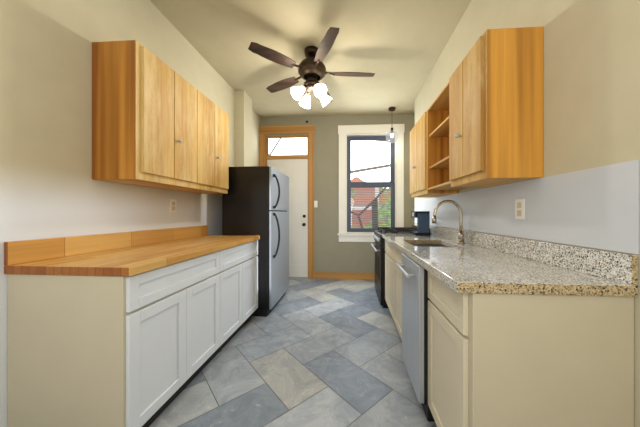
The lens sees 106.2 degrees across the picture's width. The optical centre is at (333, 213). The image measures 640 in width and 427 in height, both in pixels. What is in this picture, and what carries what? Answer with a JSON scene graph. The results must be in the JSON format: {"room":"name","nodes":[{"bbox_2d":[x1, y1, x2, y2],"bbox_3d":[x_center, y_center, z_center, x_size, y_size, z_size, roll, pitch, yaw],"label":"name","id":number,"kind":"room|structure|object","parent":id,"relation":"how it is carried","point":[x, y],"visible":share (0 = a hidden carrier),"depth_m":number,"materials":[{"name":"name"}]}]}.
{"room":"kitchen","nodes":[
{"label":"kitchen","id":0,"kind":"room"},
{"bbox_2d":[0,0,259,426],"bbox_3d":[-1.531,-0.295,1.611,0.260,2.930,5.840,0,0,4],"label":"wall","id":1,"kind":"structure","parent":0,"point":[50,187],"depth_m":1.43,"materials":[{"name":"paint"}]},
{"bbox_2d":[92,40,228,193],"bbox_3d":[-1.329,-0.656,2.089,0.350,0.877,1.137,0,0,4],"label":"upper cabinet","id":2,"kind":"object","parent":1,"relation":"attached to","point":[157,122],"visible":1,"depth_m":1.62,"materials":[{"name":"brown wood"}]},
{"bbox_2d":[170,199,175,211],"bbox_3d":[-1.493,-0.070,2.242,0.008,0.120,0.075,0,0,4],"label":"electrical outlet plate","id":3,"kind":"object","parent":1,"relation":"attached to","point":[172,205],"visible":1,"depth_m":2.23,"materials":[{"name":"white plastic"}]},
{"bbox_2d":[149,277,436,426],"bbox_3d":[-0.150,1.195,1.514,4.790,0.050,7.600,0,0,4],"label":"floor","id":4,"kind":"structure","parent":0,"point":[308,352],"depth_m":1.77,"materials":[{"name":"tile"}]},
{"bbox_2d":[7,249,226,426],"bbox_3d":[-1.233,0.731,1.560,0.616,0.880,0.856,0,0,4],"label":"base cabinet","id":5,"kind":"object","parent":4,"relation":"on","point":[143,349],"depth_m":1.15,"materials":[{"name":"white wood"}]},
{"bbox_2d":[4,225,259,276],"bbox_3d":[-1.197,0.212,1.922,0.637,0.155,1.605,0,0,4],"label":"countertop left butcherblock","id":6,"kind":"structure","parent":5,"relation":"on","point":[126,254],"depth_m":1.39,"materials":[{"name":"brown wood"}]},
{"bbox_2d":[227,240,257,342],"bbox_3d":[-1.181,0.731,2.296,0.616,0.880,0.856,0,0,4],"label":"base cabinet","id":7,"kind":"object","parent":4,"relation":"on","point":[242,260],"depth_m":2.28,"materials":[{"name":"white wood"}]},
{"bbox_2d":[222,166,288,316],"bbox_3d":[-0.918,0.318,3.121,0.653,1.705,0.802,0,0,4],"label":"refrigerator","id":8,"kind":"object","parent":4,"relation":"on","point":[255,200],"visible":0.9,"depth_m":2.73,"materials":[{"name":"black"}]},
{"bbox_2d":[371,225,416,307],"bbox_3d":[0.888,0.675,3.330,0.672,0.990,0.762,0,0,4],"label":"range","id":9,"kind":"object","parent":4,"relation":"on","point":[379,244],"visible":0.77,"depth_m":3.10,"materials":[{"name":"black metal"}]},
{"bbox_2d":[396,254,434,421],"bbox_3d":[0.749,0.731,1.548,0.621,0.878,0.450,0,0,4],"label":"dishwasher","id":10,"kind":"object","parent":4,"relation":"on","point":[415,298],"visible":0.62,"depth_m":1.39,"materials":[{"name":"silver metal"}]},
{"bbox_2d":[428,271,633,426],"bbox_3d":[0.791,0.731,1.090,0.568,0.880,0.455,0,0,4],"label":"base cabinet","id":11,"kind":"object","parent":4,"relation":"on","point":[511,360],"depth_m":0.87,"materials":[{"name":"beige wood"}]},
{"bbox_2d":[382,225,637,296],"bbox_3d":[0.828,0.318,1.898,0.607,0.345,2.097,0,0,4],"label":"countertop","id":12,"kind":"structure","parent":11,"relation":"on","point":[480,262],"depth_m":1.05,"materials":[{"name":"beige stone"}]},
{"bbox_2d":[411,211,429,234],"bbox_3d":[1.022,0.112,2.803,0.163,0.275,0.235,0,0,4],"label":"coffee maker","id":13,"kind":"object","parent":12,"relation":"on","point":[423,222],"visible":1,"depth_m":2.69,"materials":[{"name":"black"}]},
{"bbox_2d":[432,200,464,243],"bbox_3d":[0.970,0.066,2.009,0.271,0.366,0.096,0,0,4],"label":"faucet","id":14,"kind":"object","parent":12,"relation":"on","point":[461,235],"visible":1,"depth_m":2.01,"materials":[{"name":"silver metal"}]},
{"bbox_2d":[150,0,470,117],"bbox_3d":[-0.150,-1.810,1.514,3.030,0.100,5.840,0,0,4],"label":"ceiling","id":15,"kind":"structure","parent":0,"point":[396,47],"depth_m":2.47,"materials":[{"name":"paint"}]},
{"bbox_2d":[248,27,374,108],"bbox_3d":[-0.195,-1.477,2.621,1.294,0.566,1.309,0,0,4],"label":"ceiling fan","id":16,"kind":"object","parent":15,"relation":"hanging from","point":[312,72],"visible":1,"depth_m":2.51,"materials":[{"name":"brown metal"}]},
{"bbox_2d":[386,107,397,142],"bbox_3d":[0.982,-1.470,4.011,0.200,0.580,0.200,0,0,4],"label":"pendant light","id":17,"kind":"object","parent":15,"relation":"hanging from","point":[391,109],"visible":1,"depth_m":4.00,"materials":[{"name":"glass"}]},
{"bbox_2d":[260,113,414,272],"bbox_3d":[0.050,-0.295,4.367,2.790,2.930,0.120,0,0,4],"label":"wall","id":18,"kind":"structure","parent":0,"point":[332,253],"depth_m":4.31,"materials":[{"name":"paint"}]},
{"bbox_2d":[259,125,314,278],"bbox_3d":[-0.839,-0.210,4.415,1.030,2.760,0.148,0,0,4],"label":"door frame","id":19,"kind":"structure","parent":18,"relation":"attached to","point":[293,129],"depth_m":4.33,"materials":[{"name":"brown wood"}]},
{"bbox_2d":[267,159,307,276],"bbox_3d":[-0.842,0.082,4.381,0.756,2.153,0.117,0,0,4],"label":"door","id":20,"kind":"structure","parent":18,"relation":"in","point":[295,171],"depth_m":4.39,"materials":[{"name":"white wood"}]},
{"bbox_2d":[267,136,307,155],"bbox_3d":[-0.839,-1.234,4.419,0.764,0.357,0.030,0,0,4],"label":"transom window","id":21,"kind":"structure","parent":18,"relation":"in","point":[295,137],"depth_m":4.41,"materials":[{"name":"clear glass"}]},
{"bbox_2d":[314,272,374,279],"bbox_3d":[0.546,1.113,4.263,1.785,0.115,0.018,0,0,4],"label":"baseboard","id":22,"kind":"structure","parent":18,"relation":"attached to","point":[337,275],"depth_m":4.28,"materials":[{"name":"brown wood"}]},
{"bbox_2d":[338,124,404,241],"bbox_3d":[0.671,-0.532,4.294,1.180,2.075,0.180,0,0,4],"label":"window","id":23,"kind":"structure","parent":18,"relation":"in","point":[348,134],"depth_m":4.28,"materials":[{"name":"white wood"}]},
{"bbox_2d":[415,0,639,426],"bbox_3d":[1.232,-0.295,1.417,0.260,2.930,5.840,0,0,4],"label":"wall","id":24,"kind":"structure","parent":0,"point":[591,83],"depth_m":1.05,"materials":[{"name":"paint"}]},
{"bbox_2d":[410,109,458,197],"bbox_3d":[1.010,-0.577,2.518,0.330,0.780,0.607,0,0,4],"label":"upper cabinet","id":25,"kind":"object","parent":24,"relation":"attached to","point":[426,151],"visible":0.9,"depth_m":2.24,"materials":[{"name":"brown wood"}]},
{"bbox_2d":[428,82,469,189],"bbox_3d":[0.997,-0.592,1.956,0.277,0.750,0.512,0,0,4],"label":"shelf","id":26,"kind":"object","parent":24,"relation":"attached to","point":[440,102],"visible":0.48,"depth_m":2.04,"materials":[{"name":"brown wood"}]},
{"bbox_2d":[449,26,542,186],"bbox_3d":[0.937,-0.577,1.476,0.330,0.780,0.450,0,0,4],"label":"upper cabinet","id":27,"kind":"object","parent":24,"relation":"attached to","point":[496,108],"visible":1,"depth_m":1.26,"materials":[{"name":"brown wood"}]},
{"bbox_2d":[415,160,638,253],"bbox_3d":[1.159,-0.022,2.271,0.004,0.329,2.887,0,0,4],"label":"backsplash","id":28,"kind":"structure","parent":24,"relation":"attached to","point":[597,207],"depth_m":1.12,"materials":[{"name":"white paint"}]},
{"bbox_2d":[515,199,524,219],"bbox_3d":[1.092,-0.025,1.405,0.008,0.120,0.075,0,0,4],"label":"electrical outlet plate","id":29,"kind":"object","parent":28,"relation":"attached to","point":[520,209],"visible":1,"depth_m":1.40,"materials":[{"name":"white plastic"}]},
{"label":"outside","id":30,"kind":"structure","parent":0,"visible":0},
{"bbox_2d":[269,138,390,227],"bbox_3d":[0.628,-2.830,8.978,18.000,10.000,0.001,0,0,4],"label":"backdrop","id":31,"kind":"structure","parent":30,"point":[278,146],"depth_m":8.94,"materials":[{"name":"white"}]}
]}

